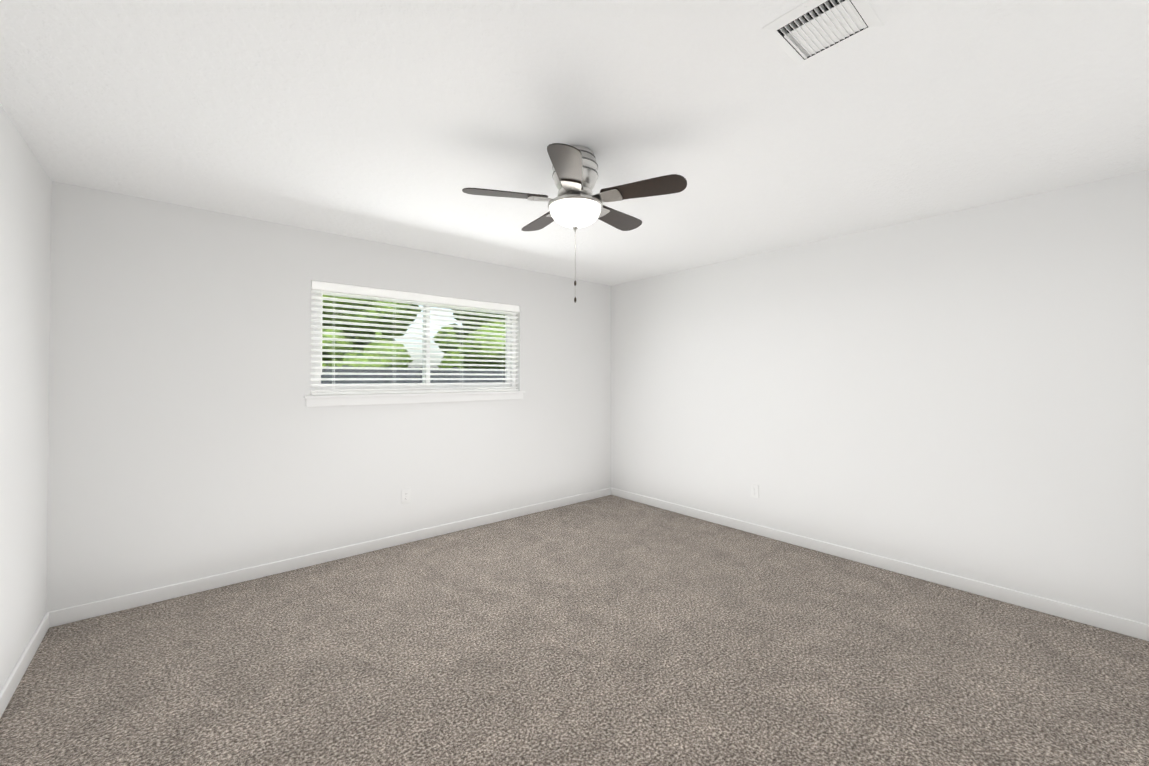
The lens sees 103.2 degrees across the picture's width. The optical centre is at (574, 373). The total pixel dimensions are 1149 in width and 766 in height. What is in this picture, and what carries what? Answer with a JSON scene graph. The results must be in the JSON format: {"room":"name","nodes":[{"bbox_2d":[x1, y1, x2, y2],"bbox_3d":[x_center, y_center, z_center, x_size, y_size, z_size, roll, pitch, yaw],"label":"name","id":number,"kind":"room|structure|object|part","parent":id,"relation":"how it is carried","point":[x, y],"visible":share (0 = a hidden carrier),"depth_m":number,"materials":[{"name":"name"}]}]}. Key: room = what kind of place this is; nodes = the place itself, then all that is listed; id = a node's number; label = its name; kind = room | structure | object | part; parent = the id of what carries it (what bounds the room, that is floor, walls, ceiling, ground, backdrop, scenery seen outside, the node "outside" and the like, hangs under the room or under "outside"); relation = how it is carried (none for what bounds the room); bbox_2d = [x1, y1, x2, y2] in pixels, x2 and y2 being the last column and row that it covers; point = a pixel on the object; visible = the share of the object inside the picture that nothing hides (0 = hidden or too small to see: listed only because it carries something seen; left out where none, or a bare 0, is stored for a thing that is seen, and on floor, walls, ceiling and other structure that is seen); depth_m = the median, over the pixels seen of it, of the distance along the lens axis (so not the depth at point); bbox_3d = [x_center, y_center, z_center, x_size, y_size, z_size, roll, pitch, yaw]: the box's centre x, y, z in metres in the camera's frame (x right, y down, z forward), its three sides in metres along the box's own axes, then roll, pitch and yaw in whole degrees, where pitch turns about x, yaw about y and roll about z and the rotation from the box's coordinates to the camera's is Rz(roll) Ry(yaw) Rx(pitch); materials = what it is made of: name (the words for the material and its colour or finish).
{"room":"empty bedroom","nodes":[
{"label":"empty bedroom","id":0,"kind":"room"},
{"bbox_2d":[0,104,51,691],"bbox_3d":[-1.490,0.145,0.766,0.150,2.440,4.715,1,-1,-41],"label":"wall","id":1,"kind":"structure","parent":0,"point":[25,224],"depth_m":2.08,"materials":[{"name":"white paint"}]},
{"bbox_2d":[0,613,48,717],"bbox_3d":[-1.428,1.323,0.806,0.013,0.085,4.389,1,-1,-41],"label":"baseboard","id":2,"kind":"structure","parent":1,"relation":"attached to","point":[15,676],"depth_m":2.06,"materials":[{"name":"white paint"}]},
{"bbox_2d":[46,181,610,612],"bbox_3d":[-1.271,0.180,3.963,4.350,2.440,0.150,1,-1,-41],"label":"wall","id":3,"kind":"structure","parent":0,"point":[192,436],"depth_m":3.06,"materials":[{"name":"white paint"}]},
{"bbox_2d":[47,487,611,627],"bbox_3d":[-1.218,1.357,3.889,4.350,0.085,0.013,1,-1,-41],"label":"baseboard","id":4,"kind":"structure","parent":3,"relation":"attached to","point":[98,608],"depth_m":3.17,"materials":[{"name":"white paint"}]},
{"bbox_2d":[402,489,409,503],"bbox_3d":[-1.387,1.013,3.751,0.070,0.115,0.007,1,-1,-41],"label":"electrical outlet","id":5,"kind":"object","parent":3,"relation":"attached to","point":[405,495],"visible":1,"depth_m":3.75,"materials":[{"name":"white plastic"}]},
{"bbox_2d":[311,288,515,394],"bbox_3d":[-1.296,-0.252,3.986,1.820,0.840,0.069,1,-1,-41],"label":"window","id":6,"kind":"structure","parent":3,"relation":"in","point":[391,386],"depth_m":3.91,"materials":[{"name":"white plastic"}]},
{"bbox_2d":[311,281,519,394],"bbox_3d":[-1.247,-0.253,3.929,1.812,0.835,0.076,1,-1,-41],"label":"window blinds","id":7,"kind":"object","parent":6,"relation":"attached to","point":[363,291],"visible":0.88,"depth_m":3.80,"materials":[{"name":"white plastic"}]},
{"bbox_2d":[304,391,524,406],"bbox_3d":[-1.242,0.208,3.918,1.910,0.082,0.107,1,-1,-41],"label":"window sill","id":8,"kind":"structure","parent":3,"relation":"attached to","point":[349,399],"depth_m":3.74,"materials":[{"name":"white paint"}]},
{"bbox_2d":[0,495,1148,765],"bbox_3d":[0.217,1.431,2.219,4.650,0.100,4.715,1,-1,-41],"label":"floor","id":9,"kind":"structure","parent":0,"point":[610,631],"depth_m":2.14,"materials":[{"name":"carpet"}]},
{"bbox_2d":[0,0,1148,285],"bbox_3d":[0.217,-1.109,2.246,4.650,0.100,4.715,1,-1,-41],"label":"ceiling","id":10,"kind":"structure","parent":0,"point":[400,122],"depth_m":1.86,"materials":[{"name":"white paint"}]},
{"bbox_2d":[462,143,686,302],"bbox_3d":[0.009,-0.699,2.225,1.002,0.720,1.007,1,-1,-41],"label":"ceiling fan","id":11,"kind":"object","parent":10,"relation":"hanging from","point":[575,204],"visible":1,"depth_m":2.10,"materials":[{"name":"silver metal"}]},
{"bbox_3d":[0.005,-0.870,2.206,0.446,0.378,0.448,1,-1,-41],"label":"motor","id":12,"kind":"part","parent":11,"relation":"part of","materials":[{"name":"silver metal"}]},
{"bbox_3d":[0.004,-0.512,2.193,0.011,0.345,0.010,1,-1,-41],"label":"pull chain","id":13,"kind":"part","parent":11,"relation":"part of","materials":[{"name":"silver metal"}]},
{"bbox_3d":[0.004,-0.756,2.196,0.245,0.091,0.245,1,-1,-41],"label":"lamp shade","id":14,"kind":"part","parent":11,"relation":"part of","materials":[{"name":"white glass"}]},
{"bbox_2d":[762,0,882,66],"bbox_3d":[0.763,-1.113,1.403,0.272,0.106,0.248,1,-1,-41],"label":"ceiling vent","id":15,"kind":"object","parent":10,"relation":"in","point":[837,26],"visible":0.98,"depth_m":1.40,"materials":[{"name":"white plastic"}]},
{"bbox_2d":[798,0,844,24],"bbox_3d":[0.763,-1.188,1.404,0.240,0.040,0.230,1,-1,-41],"label":"air vent","id":16,"kind":"object","parent":15,"relation":"attached to","point":[825,6],"depth_m":1.47,"materials":[{"name":"black metal"}]},
{"bbox_2d":[611,170,1148,623],"bbox_3d":[1.923,0.177,3.699,0.150,2.440,4.715,1,-1,-41],"label":"wall","id":17,"kind":"structure","parent":0,"point":[964,393],"depth_m":3.05,"materials":[{"name":"white paint"}]},
{"bbox_2d":[751,484,758,497],"bbox_3d":[1.572,1.028,3.977,0.007,0.115,0.070,1,-1,-41],"label":"electrical outlet","id":18,"kind":"object","parent":17,"relation":"attached to","point":[754,491],"visible":1,"depth_m":3.97,"materials":[{"name":"white plastic"}]},
{"bbox_2d":[611,488,1148,640],"bbox_3d":[1.861,1.354,3.633,0.013,0.085,4.389,1,-1,-41],"label":"baseboard","id":19,"kind":"structure","parent":17,"relation":"attached to","point":[1127,627],"depth_m":3.03,"materials":[{"name":"white paint"}]},
{"label":"outside","id":20,"kind":"structure","parent":0,"visible":0},
{"bbox_3d":[-12.243,1.952,17.976,30.000,0.100,35.435,1,-1,-41],"label":"ground","id":21,"kind":"structure","parent":20,"visible":0},
{"bbox_2d":[322,295,412,367],"bbox_3d":[-5.596,-0.295,11.149,3.012,4.245,2.935,1,-1,-41],"label":"tree","id":22,"kind":"object","parent":21,"relation":"on","point":[361,337],"depth_m":10.46,"materials":[{"name":"green plant"}]},
{"bbox_2d":[377,304,421,339],"bbox_3d":[-7.019,-0.797,15.750,3.893,5.350,3.840,1,-1,-41],"label":"tree","id":23,"kind":"object","parent":21,"relation":"on","point":[401,324],"depth_m":16.29,"materials":[{"name":"green plant"}]},
{"bbox_2d":[321,365,505,383],"bbox_3d":[-4.255,0.825,9.543,25.107,1.970,0.148,1,-1,-41],"label":"fence","id":24,"kind":"object","parent":21,"relation":"on","point":[403,376],"depth_m":9.91,"materials":[{"name":"grey wood"}]},
{"bbox_2d":[433,309,505,368],"bbox_3d":[-2.490,-0.422,14.100,2.946,4.564,3.383,1,-1,-41],"label":"tree","id":25,"kind":"object","parent":21,"relation":"on","point":[470,348],"depth_m":13.10,"materials":[{"name":"green plant"}]}
]}

